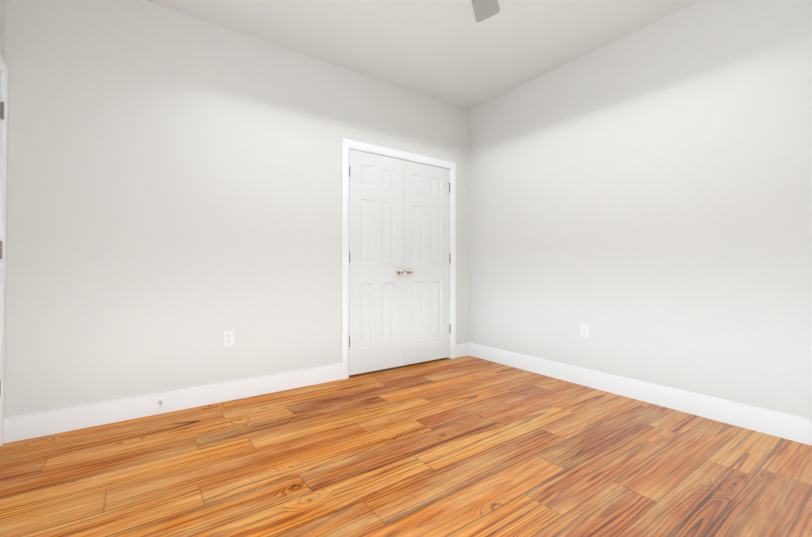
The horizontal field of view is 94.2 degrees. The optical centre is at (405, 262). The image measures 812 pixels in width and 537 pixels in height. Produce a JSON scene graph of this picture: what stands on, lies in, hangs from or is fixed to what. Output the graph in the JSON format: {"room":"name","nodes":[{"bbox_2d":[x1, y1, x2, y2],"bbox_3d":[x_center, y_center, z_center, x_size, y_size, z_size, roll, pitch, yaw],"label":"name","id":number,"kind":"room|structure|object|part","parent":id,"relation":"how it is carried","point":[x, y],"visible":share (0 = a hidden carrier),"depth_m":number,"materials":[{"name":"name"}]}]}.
{"room":"empty bedroom","nodes":[
{"label":"empty bedroom","id":0,"kind":"room"},
{"bbox_2d":[0,0,4,58],"bbox_3d":[-1.211,-0.389,0.556,0.120,2.740,3.720,1,-1,-36],"label":"wall","id":1,"kind":"structure","parent":0,"point":[2,25],"depth_m":2.08,"materials":[{"name":"white paint"}]},
{"bbox_2d":[0,54,8,445],"bbox_3d":[-2.001,-0.055,1.693,0.204,2.100,0.940,1,-1,-36],"label":"door frame","id":2,"kind":"structure","parent":1,"relation":"attached to","point":[4,71],"depth_m":2.07,"materials":[{"name":"white paint"}]},
{"bbox_2d":[4,0,468,416],"bbox_3d":[-0.810,-0.356,3.208,3.865,2.740,0.120,1,-1,-36],"label":"wall","id":3,"kind":"structure","parent":0,"point":[174,195],"depth_m":2.57,"materials":[{"name":"white paint"}]},
{"bbox_2d":[3,363,341,443],"bbox_3d":[-1.403,0.936,2.684,2.070,0.144,0.014,1,-1,-36],"label":"baseboard","id":4,"kind":"structure","parent":3,"relation":"attached to","point":[20,427],"depth_m":2.49,"materials":[{"name":"white paint"}]},
{"bbox_2d":[223,330,233,346],"bbox_3d":[-1.300,0.554,2.768,0.070,0.114,0.006,1,-1,-36],"label":"outlet","id":5,"kind":"object","parent":3,"relation":"attached to","point":[229,338],"visible":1,"depth_m":2.77,"materials":[{"name":"white plastic"}]},
{"bbox_2d":[341,138,455,379],"bbox_3d":[-0.034,-0.035,3.721,1.350,2.110,0.186,1,-1,-36],"label":"double door","id":6,"kind":"structure","parent":3,"relation":"attached to","point":[398,270],"depth_m":3.64,"materials":[{"name":"white paint"}]},
{"bbox_3d":[-0.044,0.079,3.639,0.064,0.064,0.066,1,-1,-36],"label":"jamb knob","id":7,"kind":"part","parent":6,"relation":"part of","materials":[{"name":"silver metal"}]},
{"bbox_3d":[0.046,0.080,3.704,0.064,0.064,0.066,1,-1,-36],"label":"jamb knob","id":8,"kind":"part","parent":6,"relation":"part of","materials":[{"name":"silver metal"}]},
{"bbox_2d":[456,342,468,357],"bbox_3d":[0.617,0.954,4.135,0.205,0.144,0.014,1,-1,-36],"label":"baseboard","id":9,"kind":"structure","parent":3,"relation":"attached to","point":[462,349],"depth_m":4.13,"materials":[{"name":"white paint"}]},
{"bbox_2d":[0,355,811,536],"bbox_3d":[0.062,1.049,1.976,3.865,0.100,4.570,1,-1,-36],"label":"floor","id":10,"kind":"structure","parent":0,"point":[468,446],"depth_m":1.83,"materials":[{"name":"brown wood"}]},
{"bbox_2d":[145,0,699,109],"bbox_3d":[0.062,-1.791,2.011,3.865,0.100,4.570,1,-1,-36],"label":"ceiling","id":11,"kind":"structure","parent":0,"point":[453,52],"depth_m":2.83,"materials":[{"name":"white paint"}]},
{"bbox_2d":[471,0,499,21],"bbox_3d":[0.238,-1.541,1.694,1.251,0.407,1.294,1,-1,-36],"label":"ceiling fan","id":12,"kind":"object","parent":11,"relation":"hanging from","point":[484,9],"visible":1,"depth_m":2.25,"materials":[{"name":"white plastic"}]},
{"bbox_2d":[468,0,811,418],"bbox_3d":[1.831,-0.362,2.741,0.120,2.740,3.720,1,-1,-36],"label":"wall","id":13,"kind":"structure","parent":0,"point":[640,202],"depth_m":2.65,"materials":[{"name":"white paint"}]},
{"bbox_2d":[581,323,588,337],"bbox_3d":[1.476,0.558,3.115,0.006,0.114,0.070,1,-1,-36],"label":"outlet","id":14,"kind":"object","parent":13,"relation":"attached to","point":[584,330],"visible":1,"depth_m":3.11,"materials":[{"name":"white plastic"}]},
{"bbox_2d":[469,342,811,445],"bbox_3d":[1.747,0.936,2.729,0.017,0.144,3.589,1,-1,-36],"label":"baseboard","id":15,"kind":"structure","parent":13,"relation":"attached to","point":[795,428],"depth_m":2.61,"materials":[{"name":"white paint"}]}
]}

